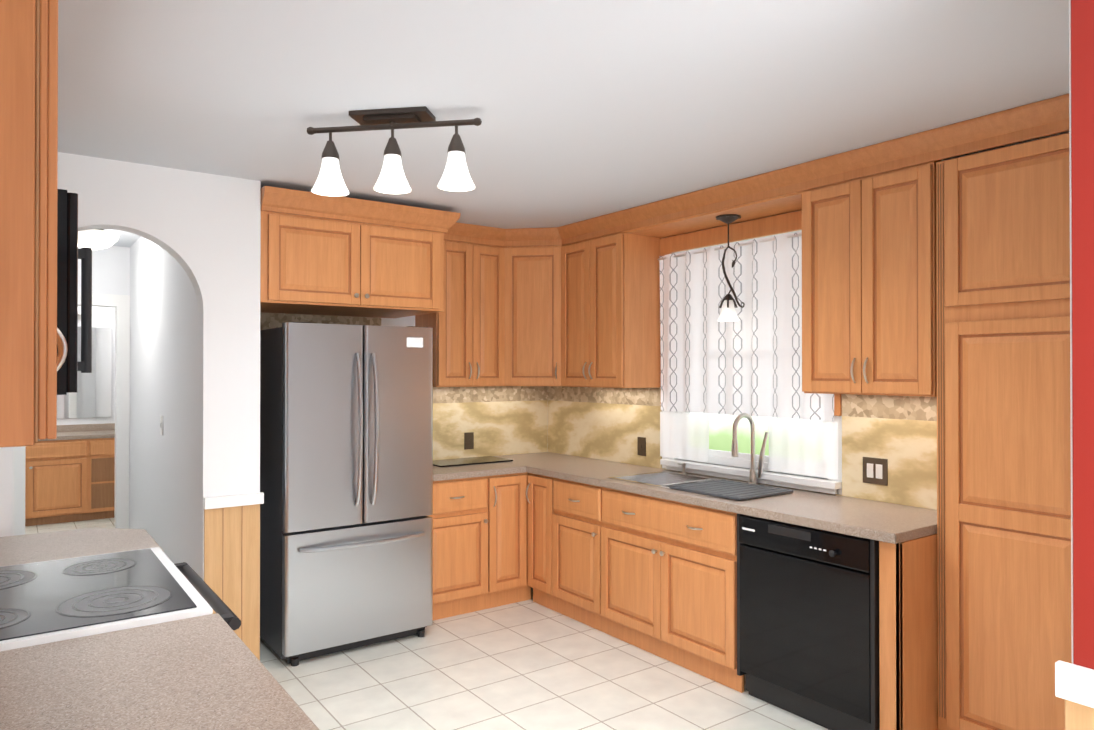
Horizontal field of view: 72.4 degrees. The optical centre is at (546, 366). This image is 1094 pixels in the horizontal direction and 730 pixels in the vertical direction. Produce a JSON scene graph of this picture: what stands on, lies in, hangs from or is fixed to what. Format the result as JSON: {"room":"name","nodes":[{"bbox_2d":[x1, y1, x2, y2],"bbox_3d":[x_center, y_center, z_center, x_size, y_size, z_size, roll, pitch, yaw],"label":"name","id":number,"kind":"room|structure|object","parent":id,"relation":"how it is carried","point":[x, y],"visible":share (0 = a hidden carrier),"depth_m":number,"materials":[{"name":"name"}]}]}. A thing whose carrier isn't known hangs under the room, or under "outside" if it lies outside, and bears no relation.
{"room":"kitchen","nodes":[
{"label":"kitchen","id":0,"kind":"room"},
{"bbox_2d":[12,246,129,535],"bbox_3d":[-3.618,0.309,5.696,0.760,2.500,0.115,0,0,-36],"label":"wall","id":1,"kind":"structure","parent":0,"point":[110,276],"depth_m":5.83,"materials":[{"name":"white paint"}]},
{"bbox_2d":[57,306,114,424],"bbox_3d":[-5.551,0.321,7.776,1.860,2.500,0.120,0,0,-36],"label":"wall","id":2,"kind":"structure","parent":0,"point":[103,317],"depth_m":8.20,"materials":[{"name":"white paint"}]},
{"bbox_2d":[57,327,111,418],"bbox_3d":[-5.296,0.062,7.877,1.230,0.980,0.013,0,0,-36],"label":"bathroom mirror","id":3,"kind":"object","parent":2,"relation":"attached to","point":[90,397],"visible":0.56,"depth_m":8.14,"materials":[{"name":"white mirror"}]},
{"bbox_2d":[0,152,203,536],"bbox_3d":[-2.159,0.295,3.410,1.070,2.500,0.130,0,0,-36],"label":"wall","id":4,"kind":"structure","parent":0,"point":[162,207],"depth_m":3.51,"materials":[{"name":"white paint"}]},
{"bbox_2d":[204,492,263,660],"bbox_3d":[-1.563,1.095,3.736,0.279,0.905,0.028,0,0,-36],"label":"wainscot","id":5,"kind":"structure","parent":4,"relation":"attached to","point":[232,552],"depth_m":3.75,"materials":[{"name":"brown wood"}]},
{"bbox_2d":[129,173,260,580],"bbox_3d":[-2.377,0.304,4.856,0.270,2.500,2.730,0,0,-36],"label":"wall","id":6,"kind":"structure","parent":0,"point":[194,378],"depth_m":3.83,"materials":[{"name":"white paint"}]},
{"bbox_2d":[160,415,162,434],"bbox_3d":[-2.389,0.363,4.631,0.012,0.120,0.080,0,0,-36],"label":"light switch","id":7,"kind":"object","parent":6,"relation":"attached to","point":[161,424],"visible":0.96,"depth_m":4.62,"materials":[{"name":"white plastic"}]},
{"bbox_2d":[25,518,828,729],"bbox_3d":[-0.734,1.545,3.402,10.000,0.001,15.000,0,0,-36],"label":"floor","id":8,"kind":"structure","parent":0,"point":[530,664],"depth_m":3.65,"materials":[{"name":"tile"}]},
{"bbox_2d":[25,438,114,525],"bbox_3d":[-5.119,1.153,7.617,1.320,0.835,0.626,0,0,-36],"label":"bathroom vanity","id":9,"kind":"object","parent":8,"relation":"on","point":[70,480],"visible":0.69,"depth_m":7.51,"materials":[{"name":"brown wood"}]},
{"bbox_2d":[38,423,114,440],"bbox_3d":[-5.133,0.637,7.630,1.330,0.195,0.597,0,0,-36],"label":"countertop","id":10,"kind":"structure","parent":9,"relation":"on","point":[82,431],"depth_m":7.93,"materials":[{"name":"beige stone"}]},
{"bbox_2d":[0,547,240,651],"bbox_3d":[-1.355,0.998,2.081,0.784,1.080,0.820,0,0,-36],"label":"range","id":11,"kind":"object","parent":8,"relation":"on","point":[45,602],"visible":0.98,"depth_m":2.02,"materials":[{"name":"white ceramic"}]},
{"bbox_2d":[260,322,432,665],"bbox_3d":[-1.199,0.661,4.349,0.840,1.780,0.848,0,0,-36],"label":"fridge","id":12,"kind":"object","parent":8,"relation":"on","point":[346,483],"visible":1,"depth_m":4.03,"materials":[{"name":"grey metal"}]},
{"bbox_2d":[427,473,522,619],"bbox_3d":[-0.576,1.126,4.949,0.824,0.859,0.672,0,0,-36],"label":"base cabinet","id":13,"kind":"object","parent":8,"relation":"on","point":[478,521],"depth_m":4.71,"materials":[{"name":"brown wood"}]},
{"bbox_2d":[433,456,528,480],"bbox_3d":[-0.625,0.674,4.930,0.720,0.040,0.654,0,0,-36],"label":"countertop","id":14,"kind":"structure","parent":13,"relation":"on","point":[500,468],"depth_m":4.78,"materials":[{"name":"beige stone"}]},
{"bbox_2d":[433,456,512,466],"bbox_3d":[-0.549,0.650,5.132,0.560,0.010,0.300,0,0,-36],"label":"cutting board","id":15,"kind":"object","parent":14,"relation":"on","point":[464,461],"visible":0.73,"depth_m":5.08,"materials":[{"name":"black"}]},
{"bbox_2d":[497,452,936,543],"bbox_3d":[0.671,0.671,4.330,0.637,0.040,3.144,0,0,-36],"label":"countertop","id":16,"kind":"structure","parent":13,"relation":"on","point":[892,523],"depth_m":3.53,"materials":[{"name":"beige stone"}]},
{"bbox_2d":[607,471,721,496],"bbox_3d":[0.779,0.743,4.184,0.477,0.194,0.802,0,0,-36],"label":"sink","id":17,"kind":"object","parent":16,"relation":"in","point":[664,479],"visible":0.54,"depth_m":4.48,"materials":[{"name":"silver metal"}]},
{"bbox_2d":[669,479,792,500],"bbox_3d":[0.954,0.636,3.892,0.415,0.014,0.470,0,0,-36],"label":"mat","id":18,"kind":"object","parent":17,"relation":"on","point":[728,489],"visible":1,"depth_m":3.84,"materials":[{"name":"grey"}]},
{"bbox_2d":[677,463,685,473],"bbox_3d":[0.816,0.616,4.526,0.064,0.071,0.035,0,0,-36],"label":"soap dispenser","id":19,"kind":"object","parent":16,"relation":"on","point":[683,468],"visible":0.94,"depth_m":4.52,"materials":[{"name":"silver metal"}]},
{"bbox_2d":[731,413,768,484],"bbox_3d":[1.097,0.450,4.045,0.197,0.396,0.126,0,0,-36],"label":"faucet","id":20,"kind":"object","parent":16,"relation":"on","point":[753,476],"visible":0.94,"depth_m":4.06,"materials":[{"name":"silver metal"}]},
{"bbox_2d":[523,472,554,610],"bbox_3d":[0.188,1.126,4.962,0.672,0.859,0.351,0,0,-36],"label":"base cabinet","id":21,"kind":"object","parent":8,"relation":"on","point":[538,490],"depth_m":4.82,"materials":[{"name":"brown wood"}]},
{"bbox_2d":[555,478,590,626],"bbox_3d":[0.418,1.124,4.690,0.619,0.859,0.588,0,0,-36],"label":"base cabinet","id":22,"kind":"object","parent":8,"relation":"on","point":[572,499],"depth_m":4.53,"materials":[{"name":"brown wood"}]},
{"bbox_2d":[591,485,743,692],"bbox_3d":[0.828,1.121,4.121,0.619,0.859,1.046,0,0,-36],"label":"base cabinet","id":23,"kind":"object","parent":8,"relation":"on","point":[655,576],"depth_m":3.88,"materials":[{"name":"brown wood"}]},
{"bbox_2d":[737,514,879,729],"bbox_3d":[1.316,1.118,3.394,0.626,0.855,0.688,0,0,-36],"label":"dishwasher","id":24,"kind":"object","parent":8,"relation":"on","point":[808,623],"visible":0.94,"depth_m":3.19,"materials":[{"name":"black metal"}]},
{"bbox_2d":[936,133,1071,729],"bbox_3d":[1.861,0.352,2.909,0.373,2.380,0.552,0,0,-36],"label":"pantry cabinet","id":25,"kind":"object","parent":8,"relation":"on","point":[1003,436],"visible":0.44,"depth_m":2.83,"materials":[{"name":"brown wood"}]},
{"bbox_3d":[-1.798,1.111,2.615,0.725,0.859,0.556,0,0,-36],"label":"base cabinet","id":26,"kind":"object","parent":8,"relation":"on","visible":0},
{"bbox_2d":[0,528,163,566],"bbox_3d":[-1.806,0.661,2.635,0.732,0.040,0.597,0,0,-36],"label":"countertop","id":27,"kind":"structure","parent":26,"relation":"on","point":[35,547],"depth_m":2.70,"materials":[{"name":"beige stone"}]},
{"bbox_3d":[-0.736,1.103,1.144,0.725,0.859,1.416,0,0,-36],"label":"base cabinet","id":28,"kind":"object","parent":8,"relation":"on","visible":0},
{"bbox_2d":[0,613,318,729],"bbox_3d":[-0.728,0.652,1.141,0.732,0.040,1.437,0,0,-36],"label":"countertop","id":29,"kind":"structure","parent":28,"relation":"on","point":[208,672],"depth_m":1.49,"materials":[{"name":"beige stone"}]},
{"bbox_2d":[381,316,514,455],"bbox_3d":[-0.987,0.306,5.169,2.350,2.500,0.150,0,0,-36],"label":"wall","id":30,"kind":"structure","parent":0,"point":[407,321],"depth_m":5.08,"materials":[{"name":"white"}]},
{"bbox_2d":[260,186,460,317],"bbox_3d":[-1.199,-0.621,4.431,1.131,0.585,0.780,0,0,-36],"label":"upper cabinet","id":31,"kind":"object","parent":30,"relation":"attached to","point":[336,256],"visible":1,"depth_m":4.11,"materials":[{"name":"brown wood"}]},
{"bbox_2d":[260,312,547,459],"bbox_3d":[-0.954,0.130,5.093,2.310,1.049,0.011,0,0,-36],"label":"backsplash","id":32,"kind":"structure","parent":30,"relation":"attached to","point":[503,420],"depth_m":5.43,"materials":[{"name":"beige stone"}]},
{"bbox_2d":[464,432,473,448],"bbox_3d":[-0.558,0.532,5.362,0.075,0.120,0.012,0,0,-36],"label":"electrical outlet","id":33,"kind":"object","parent":32,"relation":"attached to","point":[468,440],"visible":1,"depth_m":5.36,"materials":[{"name":"brown metal"}]},
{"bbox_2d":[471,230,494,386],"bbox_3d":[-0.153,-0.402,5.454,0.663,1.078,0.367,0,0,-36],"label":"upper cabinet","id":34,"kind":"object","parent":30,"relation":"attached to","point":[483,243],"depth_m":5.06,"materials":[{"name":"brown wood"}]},
{"bbox_2d":[58,0,1068,246],"bbox_3d":[-0.734,-0.954,3.416,10.000,0.001,15.000,0,0,-36],"label":"ceiling","id":35,"kind":"structure","parent":0,"point":[582,110],"depth_m":2.55,"materials":[{"name":"white paint"}]},
{"bbox_2d":[78,229,119,249],"bbox_3d":[-2.964,-0.850,4.865,0.320,0.190,0.320,0,0,-36],"label":"hall ceiling light","id":36,"kind":"object","parent":35,"relation":"attached to","point":[95,239],"visible":0.44,"depth_m":4.79,"materials":[{"name":"white glass"}]},
{"bbox_2d":[307,106,481,196],"bbox_3d":[-0.585,-0.813,2.833,0.696,0.287,0.142,0,0,9],"label":"track light","id":37,"kind":"object","parent":35,"relation":"attached to","point":[456,177],"visible":1,"depth_m":2.81,"materials":[{"name":"white glass"}]},
{"bbox_2d":[716,214,744,320],"bbox_3d":[1.009,-0.538,4.091,0.140,0.572,0.177,0,0,-36],"label":"light","id":38,"kind":"object","parent":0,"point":[728,311],"visible":1,"depth_m":4.08,"materials":[{"name":"brown metal"}]},
{"bbox_2d":[662,131,1068,494],"bbox_3d":[1.270,0.300,4.178,0.150,2.500,4.400,0,0,-36],"label":"wall","id":39,"kind":"structure","parent":0,"point":[838,419],"depth_m":3.77,"materials":[{"name":"white paint"}]},
{"bbox_2d":[495,226,606,387],"bbox_3d":[0.026,-0.403,5.206,0.663,1.078,0.346,0,0,-36],"label":"upper cabinet","id":40,"kind":"object","parent":39,"relation":"attached to","point":[576,304],"depth_m":5.11,"materials":[{"name":"brown wood"}]},
{"bbox_2d":[548,386,936,509],"bbox_3d":[0.924,0.394,4.514,0.012,0.516,3.144,0,0,-36],"label":"backsplash","id":41,"kind":"structure","parent":39,"relation":"attached to","point":[899,433],"depth_m":3.71,"materials":[{"name":"beige stone"}]},
{"bbox_2d":[637,437,645,455],"bbox_3d":[0.620,0.524,4.917,0.012,0.120,0.075,0,0,-36],"label":"outlet","id":42,"kind":"object","parent":41,"relation":"attached to","point":[641,446],"visible":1,"depth_m":4.91,"materials":[{"name":"brown metal"}]},
{"bbox_2d":[863,457,887,485],"bbox_3d":[1.576,0.502,3.596,0.007,0.125,0.125,0,0,-36],"label":"double light switch","id":43,"kind":"object","parent":41,"relation":"attached to","point":[875,470],"visible":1,"depth_m":3.59,"materials":[{"name":"brown metal"}]},
{"bbox_2d":[660,210,841,493],"bbox_3d":[1.123,-0.087,4.282,0.150,1.465,1.268,0,0,-36],"label":"window","id":44,"kind":"structure","parent":39,"relation":"in","point":[774,225],"depth_m":4.26,"materials":[{"name":"brown wood"}]},
{"bbox_2d":[660,412,708,461],"bbox_3d":[0.838,0.426,4.589,0.012,0.283,0.405,0,0,-36],"label":"cafe curtain","id":45,"kind":"object","parent":44,"relation":"hanging from","point":[682,435],"depth_m":4.58,"materials":[{"name":"white fabric"}]},
{"bbox_2d":[658,231,833,420],"bbox_3d":[1.077,-0.215,4.243,0.044,0.980,1.262,0,0,-36],"label":"curtain valance","id":46,"kind":"object","parent":44,"relation":"hanging from","point":[750,362],"visible":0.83,"depth_m":4.23,"materials":[{"name":"white fabric"}]},
{"bbox_2d":[769,418,837,478],"bbox_3d":[1.331,0.422,3.906,0.011,0.283,0.420,0,0,-36],"label":"cafe curtain","id":47,"kind":"object","parent":44,"relation":"hanging from","point":[803,447],"depth_m":3.89,"materials":[{"name":"white fabric"}]},
{"bbox_2d":[1055,0,1093,729],"bbox_3d":[1.773,0.287,1.932,1.662,2.500,0.210,0,0,-36],"label":"wall","id":48,"kind":"structure","parent":0,"point":[1074,684],"depth_m":1.51,"materials":[{"name":"red paint"}]},
{"bbox_3d":[-0.234,0.274,-0.300,0.150,2.500,8.400,0,0,-36],"label":"wall","id":49,"kind":"structure","parent":0,"visible":0},
{"bbox_2d":[0,0,67,446],"bbox_3d":[-1.073,-0.426,1.293,0.345,1.078,0.798,0,0,-36],"label":"upper cabinet","id":50,"kind":"object","parent":49,"relation":"attached to","point":[32,337],"visible":1,"depth_m":1.04,"materials":[{"name":"brown wood"}]},
{"bbox_2d":[57,189,91,394],"bbox_3d":[-1.486,-0.173,1.993,0.496,0.480,0.816,0,0,-36],"label":"microwave","id":51,"kind":"object","parent":49,"relation":"attached to","point":[69,253],"visible":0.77,"depth_m":1.76,"materials":[{"name":"black"}]},
{"label":"outside","id":52,"kind":"structure","parent":0,"visible":0},
{"bbox_2d":[693,413,821,455],"bbox_3d":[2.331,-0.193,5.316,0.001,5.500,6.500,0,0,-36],"label":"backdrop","id":53,"kind":"structure","parent":52,"point":[720,431],"depth_m":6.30,"materials":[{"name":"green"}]}
]}

